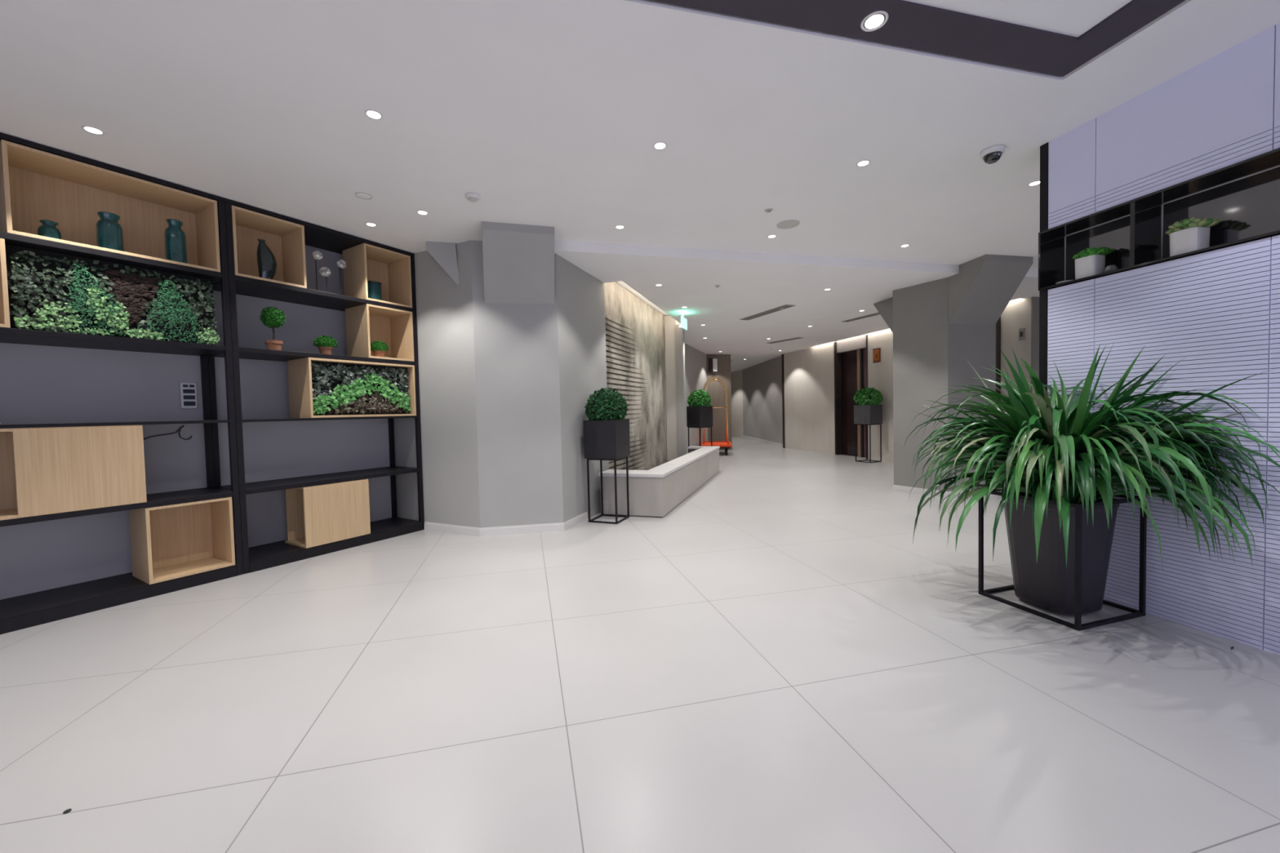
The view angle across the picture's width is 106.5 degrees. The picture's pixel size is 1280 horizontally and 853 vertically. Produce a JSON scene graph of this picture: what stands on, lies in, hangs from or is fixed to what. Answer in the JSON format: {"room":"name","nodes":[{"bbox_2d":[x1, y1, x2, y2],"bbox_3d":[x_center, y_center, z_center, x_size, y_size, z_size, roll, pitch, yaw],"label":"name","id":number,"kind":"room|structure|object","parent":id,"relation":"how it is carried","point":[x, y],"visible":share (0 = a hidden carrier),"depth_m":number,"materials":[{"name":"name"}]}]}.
{"room":"lobby","nodes":[
{"label":"lobby","id":0,"kind":"room"},
{"bbox_2d":[0,244,391,599],"bbox_3d":[-3.598,-0.296,3.344,0.100,2.780,4.620,0,2,31],"label":"wall","id":1,"kind":"structure","parent":0,"point":[39,384],"depth_m":3.53,"materials":[{"name":"paint"}]},
{"bbox_2d":[143,425,191,439],"bbox_3d":[-3.454,0.056,3.470,0.008,0.118,0.310,0,2,31],"label":"cable","id":2,"kind":"object","parent":1,"relation":"attached to","point":[181,427],"visible":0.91,"depth_m":3.53,"materials":[{"name":"black plastic"}]},
{"bbox_2d":[179,382,197,408],"bbox_3d":[-3.381,-0.231,3.584,0.020,0.195,0.090,0,2,31],"label":"control panel","id":3,"kind":"object","parent":1,"relation":"attached to","point":[188,390],"visible":1,"depth_m":3.58,"materials":[{"name":"white plastic"}]},
{"bbox_2d":[393,221,608,528],"bbox_3d":[-1.604,-0.393,4.956,2.130,2.780,1.829,-1,2,12],"label":"wall","id":4,"kind":"structure","parent":0,"point":[511,332],"depth_m":4.48,"materials":[{"name":"grey paint"}]},
{"bbox_2d":[424,511,587,536],"bbox_3d":[-1.295,0.962,4.655,1.606,0.077,0.450,-2,2,-11],"label":"baseboard","id":5,"kind":"structure","parent":4,"relation":"attached to","point":[561,526],"depth_m":4.50,"materials":[{"name":"paint"}]},
{"bbox_2d":[604,281,667,470],"bbox_3d":[-0.087,-0.554,7.009,0.104,2.700,3.220,-1,2,18],"label":"wall","id":6,"kind":"structure","parent":0,"point":[635,336],"depth_m":7.07,"materials":[{"name":"stone"}]},
{"bbox_2d":[0,436,1279,852],"bbox_3d":[0.601,0.877,8.711,14.400,0.100,23.400,-2,2,-14],"label":"floor","id":7,"kind":"structure","parent":0,"point":[771,661],"depth_m":1.83,"materials":[{"name":"tile"}]},
{"bbox_2d":[62,808,71,813],"bbox_3d":[-1.656,1.112,1.383,0.016,0.004,0.016,-2,2,-14],"label":"cap","id":8,"kind":"object","parent":7,"relation":"on","point":[68,811],"visible":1,"depth_m":1.38,"materials":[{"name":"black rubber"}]},
{"bbox_2d":[0,133,243,634],"bbox_3d":[-3.498,-0.242,2.935,0.489,2.694,1.460,0,2,31],"label":"shelving unit","id":9,"kind":"object","parent":7,"relation":"on","point":[34,609],"visible":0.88,"depth_m":3.04,"materials":[{"name":"black metal"}]},
{"bbox_2d":[0,238,10,328],"bbox_3d":[-3.702,-0.766,2.493,0.360,0.478,0.455,0,2,31],"label":"display box","id":10,"kind":"object","parent":9,"relation":"on","point":[4,301],"visible":0.91,"depth_m":2.59,"materials":[{"name":"brown wood"}]},
{"bbox_2d":[0,425,146,520],"bbox_3d":[-3.504,0.252,2.810,0.364,0.494,0.763,0,2,31],"label":"display box","id":11,"kind":"object","parent":9,"relation":"on","point":[48,470],"visible":0.94,"depth_m":2.80,"materials":[{"name":"brown wood"}]},
{"bbox_2d":[0,139,220,272],"bbox_3d":[-3.354,-1.317,3.069,0.360,0.497,0.913,0,2,31],"label":"display box","id":12,"kind":"object","parent":9,"relation":"on","point":[36,184],"visible":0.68,"depth_m":3.05,"materials":[{"name":"brown wood"}]},
{"bbox_2d":[37,219,62,239],"bbox_3d":[-3.477,-1.142,2.816,0.090,0.130,0.090,-1,2,14],"label":"glass jar","id":13,"kind":"object","parent":12,"relation":"in","point":[48,228],"visible":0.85,"depth_m":2.79,"materials":[{"name":"teal glass"}]},
{"bbox_2d":[95,211,124,251],"bbox_3d":[-3.351,-1.213,3.023,0.115,0.254,0.115,-1,2,14],"label":"glass jar","id":14,"kind":"object","parent":12,"relation":"in","point":[109,233],"visible":0.77,"depth_m":2.99,"materials":[{"name":"teal glass"}]},
{"bbox_2d":[164,218,187,263],"bbox_3d":[-3.191,-1.256,3.287,0.107,0.314,0.107,-1,2,14],"label":"glass jar","id":15,"kind":"object","parent":12,"relation":"in","point":[175,249],"visible":0.78,"depth_m":3.25,"materials":[{"name":"teal glass"}]},
{"bbox_2d":[4,244,220,345],"bbox_3d":[-3.250,-0.793,3.021,0.153,0.478,0.905,0,2,31],"label":"panel","id":16,"kind":"object","parent":9,"relation":"on","point":[48,291],"visible":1,"depth_m":2.95,"materials":[{"name":"green plant"}]},
{"bbox_2d":[128,497,235,584],"bbox_3d":[-3.185,0.759,3.337,0.360,0.492,0.443,0,2,31],"label":"display box","id":17,"kind":"object","parent":9,"relation":"on","point":[168,542],"visible":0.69,"depth_m":3.41,"materials":[{"name":"brown wood"}]},
{"bbox_2d":[208,198,424,573],"bbox_3d":[-2.742,-0.299,4.182,0.489,2.694,1.456,0,2,31],"label":"shelving unit","id":18,"kind":"object","parent":7,"relation":"on","point":[259,557],"visible":0.75,"depth_m":3.90,"materials":[{"name":"black metal"}]},
{"bbox_2d":[231,204,306,288],"bbox_3d":[-2.955,-1.348,3.728,0.360,0.497,0.465,0,2,31],"label":"display box","id":19,"kind":"object","parent":18,"relation":"on","point":[285,239],"visible":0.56,"depth_m":3.82,"materials":[{"name":"brown wood"}]},
{"bbox_2d":[256,239,277,279],"bbox_3d":[-2.916,-1.285,3.740,0.090,0.331,0.129,0,2,31],"label":"vase","id":20,"kind":"object","parent":19,"relation":"in","point":[266,260],"visible":0.84,"depth_m":3.70,"materials":[{"name":"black ceramic"}]},
{"bbox_2d":[259,306,285,350],"bbox_3d":[-2.874,-0.764,3.749,0.169,0.354,0.170,0,2,31],"label":"topiary","id":21,"kind":"object","parent":18,"relation":"on","point":[272,317],"visible":1,"depth_m":3.71,"materials":[{"name":"plant"}]},
{"bbox_2d":[264,339,283,350],"bbox_3d":[-2.871,-0.629,3.754,0.114,0.085,0.114,0,2,31],"label":"pot","id":22,"kind":"object","parent":21,"relation":"on","point":[273,344],"depth_m":3.72,"materials":[{"name":"ceramic"}]},
{"bbox_2d":[312,250,323,290],"bbox_3d":[-2.712,-1.295,4.024,0.096,0.361,0.076,0,2,31],"label":"flower ornament","id":23,"kind":"object","parent":18,"relation":"on","point":[317,255],"visible":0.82,"depth_m":4.02,"materials":[{"name":"beige plant"}]},
{"bbox_2d":[319,266,331,292],"bbox_3d":[-2.666,-1.232,4.056,0.099,0.232,0.093,0,2,31],"label":"flower ornament","id":24,"kind":"object","parent":18,"relation":"on","point":[324,271],"visible":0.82,"depth_m":4.04,"materials":[{"name":"beige plant"}]},
{"bbox_2d":[313,335,337,354],"bbox_3d":[-2.676,-0.690,4.074,0.179,0.178,0.181,0,2,31],"label":"potted plant","id":25,"kind":"object","parent":18,"relation":"on","point":[325,344],"visible":0.98,"depth_m":4.03,"materials":[{"name":"plant"}]},
{"bbox_2d":[317,346,333,354],"bbox_3d":[-2.677,-0.640,4.074,0.110,0.078,0.110,0,2,31],"label":"pot","id":26,"kind":"object","parent":25,"relation":"on","point":[323,350],"depth_m":4.04,"materials":[{"name":"ceramic"}]},
{"bbox_2d":[284,479,370,548],"bbox_3d":[-2.698,0.722,4.135,0.364,0.492,0.515,0,2,31],"label":"display box","id":27,"kind":"object","parent":18,"relation":"on","point":[317,515],"visible":0.8,"depth_m":4.04,"materials":[{"name":"brown wood"}]},
{"bbox_2d":[336,259,346,294],"bbox_3d":[-2.614,-1.287,4.184,0.097,0.331,0.076,0,2,31],"label":"flower ornament","id":28,"kind":"object","parent":18,"relation":"on","point":[340,263],"visible":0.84,"depth_m":4.18,"materials":[{"name":"beige plant"}]},
{"bbox_2d":[287,357,416,418],"bbox_3d":[-2.576,-0.331,4.346,0.360,0.488,0.927,0,2,31],"label":"display box","id":29,"kind":"object","parent":18,"relation":"on","point":[300,373],"visible":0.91,"depth_m":3.99,"materials":[{"name":"brown wood"}]},
{"bbox_2d":[311,361,411,415],"bbox_3d":[-2.472,-0.331,4.282,0.093,0.444,0.883,0,2,31],"label":"panel","id":30,"kind":"object","parent":29,"relation":"on","point":[338,388],"visible":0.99,"depth_m":4.23,"materials":[{"name":"green plant"}]},
{"bbox_2d":[342,243,412,307],"bbox_3d":[-2.475,-1.384,4.519,0.360,0.497,0.443,0,2,31],"label":"display box","id":31,"kind":"object","parent":18,"relation":"on","point":[365,262],"visible":0.79,"depth_m":4.60,"materials":[{"name":"brown wood"}]},
{"bbox_2d":[367,280,382,300],"bbox_3d":[-2.479,-1.243,4.442,0.149,0.183,0.149,0,2,31],"label":"cup","id":32,"kind":"object","parent":31,"relation":"in","point":[374,287],"visible":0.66,"depth_m":4.39,"materials":[{"name":"teal ceramic"}]},
{"bbox_2d":[345,303,414,361],"bbox_3d":[-2.462,-0.860,4.537,0.360,0.478,0.440,0,2,31],"label":"display box","id":33,"kind":"object","parent":18,"relation":"on","point":[366,324],"visible":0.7,"depth_m":4.62,"materials":[{"name":"brown wood"}]},
{"bbox_2d":[370,341,388,356],"bbox_3d":[-2.449,-0.722,4.489,0.172,0.167,0.172,0,2,31],"label":"potted plant","id":34,"kind":"object","parent":33,"relation":"on","point":[379,348],"visible":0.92,"depth_m":4.45,"materials":[{"name":"plant"}]},
{"bbox_2d":[373,350,385,356],"bbox_3d":[-2.448,-0.676,4.490,0.104,0.074,0.104,0,2,31],"label":"pot","id":35,"kind":"object","parent":34,"relation":"on","point":[376,353],"depth_m":4.45,"materials":[{"name":"ceramic"}]},
{"bbox_2d":[586,456,629,524],"bbox_3d":[-0.326,0.643,4.959,0.320,0.652,0.320,-1,2,21],"label":"plant stand","id":36,"kind":"object","parent":7,"relation":"on","point":[617,522],"visible":0.84,"depth_m":4.87,"materials":[{"name":"black metal"}]},
{"bbox_2d":[583,387,630,458],"bbox_3d":[-0.343,-0.042,4.934,0.454,0.718,0.452,-1,2,21],"label":"planter","id":37,"kind":"object","parent":36,"relation":"on","point":[606,430],"visible":1,"depth_m":4.79,"materials":[{"name":"plant"}]},
{"bbox_2d":[598,446,719,517],"bbox_3d":[0.433,0.659,6.915,0.862,0.460,3.822,-1,2,18],"label":"bench","id":38,"kind":"object","parent":7,"relation":"on","point":[655,491],"visible":0.98,"depth_m":5.18,"materials":[{"name":"stone"}]},
{"bbox_2d":[688,426,712,453],"bbox_3d":[1.142,0.403,9.056,0.320,0.800,0.320,-3,2,-39],"label":"plant stand","id":39,"kind":"object","parent":7,"relation":"on","point":[711,426],"visible":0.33,"depth_m":9.01,"materials":[{"name":"black metal"}]},
{"bbox_2d":[686,389,712,426],"bbox_3d":[1.125,-0.355,9.031,0.480,0.716,0.466,-3,2,-39],"label":"planter","id":40,"kind":"object","parent":39,"relation":"on","point":[700,410],"visible":1,"depth_m":8.90,"materials":[{"name":"plant"}]},
{"bbox_2d":[701,377,732,455],"bbox_3d":[1.882,-0.263,12.021,0.784,1.907,1.095,-1,2,8],"label":"luggage cart","id":41,"kind":"object","parent":7,"relation":"on","point":[726,445],"visible":0.73,"depth_m":11.58,"materials":[{"name":"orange metal"}]},
{"bbox_2d":[854,423,881,462],"bbox_3d":[4.587,0.327,9.610,0.340,0.760,0.340,-2,2,-28],"label":"plant stand","id":42,"kind":"object","parent":7,"relation":"on","point":[855,424],"visible":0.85,"depth_m":9.54,"materials":[{"name":"black metal"}]},
{"bbox_2d":[852,386,883,424],"bbox_3d":[4.574,-0.424,9.583,0.562,0.742,0.548,-2,2,-28],"label":"planter","id":43,"kind":"object","parent":42,"relation":"on","point":[867,410],"visible":1,"depth_m":9.44,"materials":[{"name":"plant"}]},
{"bbox_2d":[978,485,1146,631],"bbox_3d":[2.301,0.674,2.638,0.505,0.620,0.505,-2,2,-17],"label":"plant stand","id":44,"kind":"object","parent":7,"relation":"on","point":[1077,625],"visible":0.53,"depth_m":2.47,"materials":[{"name":"black metal"}]},
{"bbox_2d":[905,342,1279,613],"bbox_3d":[2.036,0.251,2.572,1.128,1.444,1.596,-2,2,-14],"label":"potted plant","id":45,"kind":"object","parent":44,"relation":"in","point":[1061,451],"visible":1,"depth_m":2.35,"materials":[{"name":"green plant"}]},
{"bbox_2d":[0,0,1279,270],"bbox_3d":[1.657,-1.776,2.721,15.000,0.140,11.400,-2,2,-14],"label":"ceiling","id":46,"kind":"structure","parent":0,"point":[553,113],"depth_m":2.51,"materials":[{"name":"paint"}]},
{"bbox_2d":[81,125,105,134],"bbox_3d":[-2.944,-1.595,2.575,0.084,0.004,0.084,-2,2,-14],"label":"recessed light","id":47,"kind":"object","parent":46,"relation":"in","point":[92,130],"visible":1,"depth_m":2.57,"materials":[{"name":"white plastic"}]},
{"bbox_2d":[355,191,372,199],"bbox_3d":[-1.969,-1.643,3.408,0.108,0.004,0.108,-2,2,-14],"label":"ceiling plate","id":48,"kind":"object","parent":46,"relation":"attached to","point":[361,195],"visible":1,"depth_m":3.40,"materials":[{"name":"paint"}]},
{"bbox_2d":[365,222,377,226],"bbox_3d":[-2.203,-1.655,3.919,0.084,0.004,0.084,-2,2,-14],"label":"recessed light","id":49,"kind":"object","parent":46,"relation":"in","point":[372,224],"visible":1,"depth_m":3.92,"materials":[{"name":"white"}]},
{"bbox_2d":[364,109,382,119],"bbox_3d":[-1.390,-1.627,2.497,0.084,0.004,0.084,-2,2,-14],"label":"recessed light","id":50,"kind":"object","parent":46,"relation":"in","point":[371,113],"visible":1,"depth_m":2.49,"materials":[{"name":"white plastic"}]},
{"bbox_2d":[416,210,428,215],"bbox_3d":[-1.688,-1.660,3.713,0.084,0.004,0.084,-2,2,-14],"label":"recessed light","id":51,"kind":"object","parent":46,"relation":"in","point":[420,212],"visible":1,"depth_m":3.71,"materials":[{"name":"white"}]},
{"bbox_2d":[465,192,480,202],"bbox_3d":[-1.203,-1.644,3.447,0.108,0.041,0.108,-2,2,-14],"label":"smoke detector","id":52,"kind":"object","parent":46,"relation":"attached to","point":[472,197],"visible":1,"depth_m":3.42,"materials":[{"name":"white plastic"}]},
{"bbox_2d":[615,225,624,229],"bbox_3d":[-0.172,-1.706,4.093,0.084,0.004,0.084,-2,2,-14],"label":"recessed light","id":53,"kind":"object","parent":46,"relation":"in","point":[619,227],"visible":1,"depth_m":4.09,"materials":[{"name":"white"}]},
{"bbox_2d":[653,142,666,150],"bbox_3d":[0.119,-1.673,2.852,0.084,0.004,0.084,-2,2,-14],"label":"recessed light","id":54,"kind":"object","parent":46,"relation":"in","point":[658,145],"visible":1,"depth_m":2.85,"materials":[{"name":"white plastic"}]},
{"bbox_2d":[764,208,773,213],"bbox_3d":[1.027,-1.716,3.814,0.068,0.020,0.068,-2,2,-14],"label":"sprinkler","id":55,"kind":"object","parent":46,"relation":"attached to","point":[769,210],"visible":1,"depth_m":3.80,"materials":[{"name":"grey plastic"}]},
{"bbox_2d":[767,234,776,238],"bbox_3d":[1.213,-1.748,4.398,0.084,0.004,0.084,-2,2,-14],"label":"recessed light","id":56,"kind":"object","parent":46,"relation":"in","point":[772,236],"visible":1,"depth_m":4.39,"materials":[{"name":"white"}]},
{"bbox_2d":[776,219,799,228],"bbox_3d":[1.275,-1.738,4.117,0.192,0.008,0.192,-2,2,-14],"label":"ceiling speaker","id":57,"kind":"object","parent":46,"relation":"attached to","point":[789,224],"visible":1,"depth_m":4.11,"materials":[{"name":"grey plastic"}]},
{"bbox_2d":[856,160,870,166],"bbox_3d":[1.452,-1.712,3.111,0.084,0.004,0.084,-2,2,-14],"label":"recessed light","id":58,"kind":"object","parent":46,"relation":"in","point":[864,162],"visible":1,"depth_m":3.11,"materials":[{"name":"white plastic"}]},
{"bbox_2d":[900,244,909,247],"bbox_3d":[2.627,-1.791,4.740,0.084,0.004,0.084,-2,2,-14],"label":"recessed light","id":59,"kind":"object","parent":46,"relation":"in","point":[904,245],"visible":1,"depth_m":4.74,"materials":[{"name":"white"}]},
{"bbox_2d":[651,0,1185,76],"bbox_3d":[0.078,-1.604,-0.053,4.998,0.030,3.719,-2,2,-14],"label":"trim","id":60,"kind":"structure","parent":46,"relation":"attached to","point":[908,24],"depth_m":2.02,"materials":[{"name":"black paint"}]},
{"bbox_2d":[860,10,888,31],"bbox_3d":[0.968,-1.673,1.975,0.104,0.004,0.104,-2,2,-14],"label":"recessed light","id":61,"kind":"object","parent":60,"relation":"attached to","point":[873,21],"visible":1,"depth_m":1.97,"materials":[{"name":"white plastic"}]},
{"bbox_2d":[979,144,1005,164],"bbox_3d":[2.202,-1.687,2.988,0.128,0.081,0.128,-2,2,-14],"label":"dome camera","id":62,"kind":"object","parent":46,"relation":"attached to","point":[992,154],"visible":1,"depth_m":2.96,"materials":[{"name":"white plastic"}]},
{"bbox_2d":[1027,180,1039,186],"bbox_3d":[2.850,-1.754,3.451,0.084,0.004,0.084,-2,2,-14],"label":"recessed light","id":63,"kind":"object","parent":46,"relation":"in","point":[1037,182],"visible":0.84,"depth_m":3.45,"materials":[{"name":"white plastic"}]},
{"bbox_2d":[664,315,677,460],"bbox_3d":[0.516,-0.567,8.554,0.320,2.800,0.090,-1,2,18],"label":"wall","id":64,"kind":"structure","parent":0,"point":[669,322],"depth_m":8.49,"materials":[{"name":"grey paint"}]},
{"bbox_2d":[675,324,707,457],"bbox_3d":[1.110,-0.640,10.706,0.393,2.780,4.689,-1,2,13],"label":"wall","id":65,"kind":"structure","parent":0,"point":[691,362],"depth_m":10.72,"materials":[{"name":"paint"}]},
{"bbox_2d":[706,354,732,450],"bbox_3d":[1.671,-0.845,16.675,0.696,2.780,7.456,-2,2,-7],"label":"wall","id":66,"kind":"structure","parent":0,"point":[716,390],"depth_m":13.01,"materials":[{"name":"grey paint"}]},
{"bbox_2d":[708,358,717,377],"bbox_3d":[1.972,-1.587,12.873,0.200,0.505,0.100,-2,2,-14],"label":"wall lamp","id":67,"kind":"object","parent":66,"relation":"attached to","point":[713,362],"depth_m":12.84,"materials":[{"name":"white ceramic"}]},
{"bbox_2d":[730,369,743,437],"bbox_3d":[2.686,-0.951,19.252,2.300,2.780,2.402,-2,2,-14],"label":"wall","id":68,"kind":"structure","parent":0,"point":[736,379],"depth_m":18.84,"materials":[{"name":"grey paint"}]},
{"bbox_2d":[742,355,782,444],"bbox_3d":[4.050,-0.871,15.818,0.100,2.780,5.013,-1,2,-1],"label":"wall","id":69,"kind":"structure","parent":0,"point":[762,419],"depth_m":15.43,"materials":[{"name":"paint"}]},
{"bbox_2d":[742,435,782,447],"bbox_3d":[4.028,0.466,15.912,0.020,0.102,4.917,-1,2,-2],"label":"baseboard","id":70,"kind":"structure","parent":69,"relation":"attached to","point":[744,436],"depth_m":15.67,"materials":[{"name":"paint"}]},
{"bbox_2d":[781,354,785,448],"bbox_3d":[4.039,-0.706,13.330,0.120,2.610,0.080,-2,2,-14],"label":"trim","id":71,"kind":"structure","parent":69,"relation":"attached to","point":[782,355],"depth_m":13.30,"materials":[{"name":"brown metal"}]},
{"bbox_2d":[554,240,1039,372],"bbox_3d":[1.919,-2.054,13.010,9.650,0.200,15.515,-2,2,-14],"label":"ceiling","id":72,"kind":"structure","parent":0,"point":[751,283],"depth_m":5.98,"materials":[{"name":"paint"}]},
{"bbox_2d":[615,280,668,315],"bbox_3d":[1.965,-2.033,8.616,7.222,0.040,6.076,-2,2,-14],"label":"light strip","id":73,"kind":"structure","parent":72,"relation":"in","point":[621,283],"depth_m":7.07,"materials":[{"name":"paint"}]},
{"bbox_2d":[679,312,687,330],"bbox_3d":[0.660,-1.613,7.301,0.027,0.255,0.330,-1,2,22],"label":"exit sign","id":74,"kind":"object","parent":72,"relation":"hanging from","point":[682,321],"visible":1,"depth_m":7.28,"materials":[{"name":"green plastic"}]},
{"bbox_2d":[739,304,795,319],"bbox_3d":[1.963,-1.771,7.468,0.178,0.008,1.162,-2,2,-23],"label":"ceiling vent","id":75,"kind":"object","parent":72,"relation":"in","point":[785,306],"visible":1,"depth_m":7.39,"materials":[{"name":"grey metal"}]},
{"bbox_2d":[765,337,801,343],"bbox_3d":[3.190,-1.899,10.576,0.168,0.008,0.920,-2,2,-31],"label":"ceiling vent","id":76,"kind":"object","parent":72,"relation":"in","point":[792,339],"visible":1,"depth_m":10.57,"materials":[{"name":"grey metal"}]},
{"bbox_2d":[841,312,879,322],"bbox_3d":[3.788,-1.826,7.892,0.148,0.008,1.089,-2,2,-22],"label":"ceiling vent","id":77,"kind":"object","parent":72,"relation":"in","point":[876,313],"visible":0.61,"depth_m":8.03,"materials":[{"name":"grey metal"}]},
{"bbox_2d":[783,297,1031,462],"bbox_3d":[4.845,-0.714,10.072,0.120,2.800,6.670,-2,2,-14],"label":"wall","id":78,"kind":"structure","parent":0,"point":[809,372],"depth_m":11.23,"materials":[{"name":"beige paint"}]},
{"bbox_2d":[833,333,868,458],"bbox_3d":[4.781,-0.685,10.615,0.272,2.710,1.105,-2,2,-14],"label":"door","id":79,"kind":"structure","parent":78,"relation":"in","point":[851,354],"depth_m":10.81,"materials":[{"name":"brown metal"}]},
{"bbox_2d":[872,347,880,363],"bbox_3d":[4.824,-1.449,9.748,0.029,0.290,0.196,-2,2,-14],"label":"wall plaque","id":80,"kind":"object","parent":78,"relation":"attached to","point":[876,352],"visible":1,"depth_m":9.73,"materials":[{"name":"brown metal"}]},
{"bbox_2d":[995,315,1000,404],"bbox_3d":[5.449,-0.543,7.281,0.025,2.610,0.065,-2,2,-14],"label":"trim","id":81,"kind":"structure","parent":78,"relation":"attached to","point":[998,322],"depth_m":7.25,"materials":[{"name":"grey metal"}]},
{"bbox_2d":[1018,328,1024,340],"bbox_3d":[5.518,-1.333,6.914,0.017,0.170,0.080,-2,2,-14],"label":"light switch","id":82,"kind":"object","parent":78,"relation":"attached to","point":[1021,331],"visible":1,"depth_m":6.91,"materials":[{"name":"black plastic"}]},
{"bbox_2d":[873,254,1033,491],"bbox_3d":[3.970,-0.559,6.176,1.256,2.780,1.972,-2,2,-14],"label":"wall","id":83,"kind":"structure","parent":0,"point":[939,326],"depth_m":5.77,"materials":[{"name":"paint"}]},
{"bbox_2d":[893,484,993,497],"bbox_3d":[3.763,0.808,5.880,1.129,0.077,0.420,0,2,23],"label":"baseboard","id":84,"kind":"structure","parent":83,"relation":"attached to","point":[895,487],"depth_m":6.01,"materials":[{"name":"paint"}]},
{"bbox_2d":[1031,297,1039,407],"bbox_3d":[6.871,-0.665,7.120,2.670,2.800,0.020,-2,2,-14],"label":"wall","id":85,"kind":"structure","parent":0,"point":[1034,300],"depth_m":6.79,"materials":[{"name":"paint"}]},
{"bbox_2d":[1047,22,1279,655],"bbox_3d":[3.258,-0.315,0.363,0.220,2.700,5.390,-2,2,-14],"label":"wall","id":86,"kind":"structure","parent":0,"point":[1262,642],"depth_m":2.32,"materials":[{"name":"white paint"}]},
{"bbox_2d":[1039,142,1048,391],"bbox_3d":[2.617,-0.386,3.003,0.224,2.700,0.045,-2,2,-14],"label":"trim","id":87,"kind":"structure","parent":86,"relation":"attached to","point":[1043,294],"depth_m":2.96,"materials":[{"name":"black metal"}]},
{"bbox_2d":[1038,147,1279,290],"bbox_3d":[3.224,-0.959,0.362,0.217,0.357,5.437,-2,2,-14],"label":"display niche","id":88,"kind":"object","parent":86,"relation":"attached to","point":[1245,194],"visible":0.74,"depth_m":2.49,"materials":[{"name":"mirror"}]},
{"bbox_2d":[1055,280,1072,284],"bbox_3d":[2.570,-0.867,2.889,0.092,0.014,0.092,-2,2,-14],"label":"dish","id":89,"kind":"object","parent":88,"relation":"on","point":[1067,280],"visible":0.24,"depth_m":2.87,"materials":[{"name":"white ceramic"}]},
{"bbox_2d":[1072,246,1115,279],"bbox_3d":[2.629,-0.946,2.791,0.164,0.177,0.172,-2,2,-14],"label":"succulent pot","id":90,"kind":"object","parent":88,"relation":"in","point":[1088,262],"visible":0.99,"depth_m":2.75,"materials":[{"name":"white ceramic"}]},
{"bbox_2d":[1103,264,1118,272],"bbox_3d":[2.658,-0.884,2.699,0.057,0.058,0.058,-2,2,-14],"label":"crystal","id":91,"kind":"object","parent":88,"relation":"on","point":[1110,268],"visible":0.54,"depth_m":2.68},
{"bbox_2d":[1164,217,1222,256],"bbox_3d":[2.731,-0.933,2.377,0.174,0.174,0.186,-2,2,-14],"label":"succulent pot","id":92,"kind":"object","parent":88,"relation":"in","point":[1192,234],"visible":1,"depth_m":2.33,"materials":[{"name":"white ceramic"}]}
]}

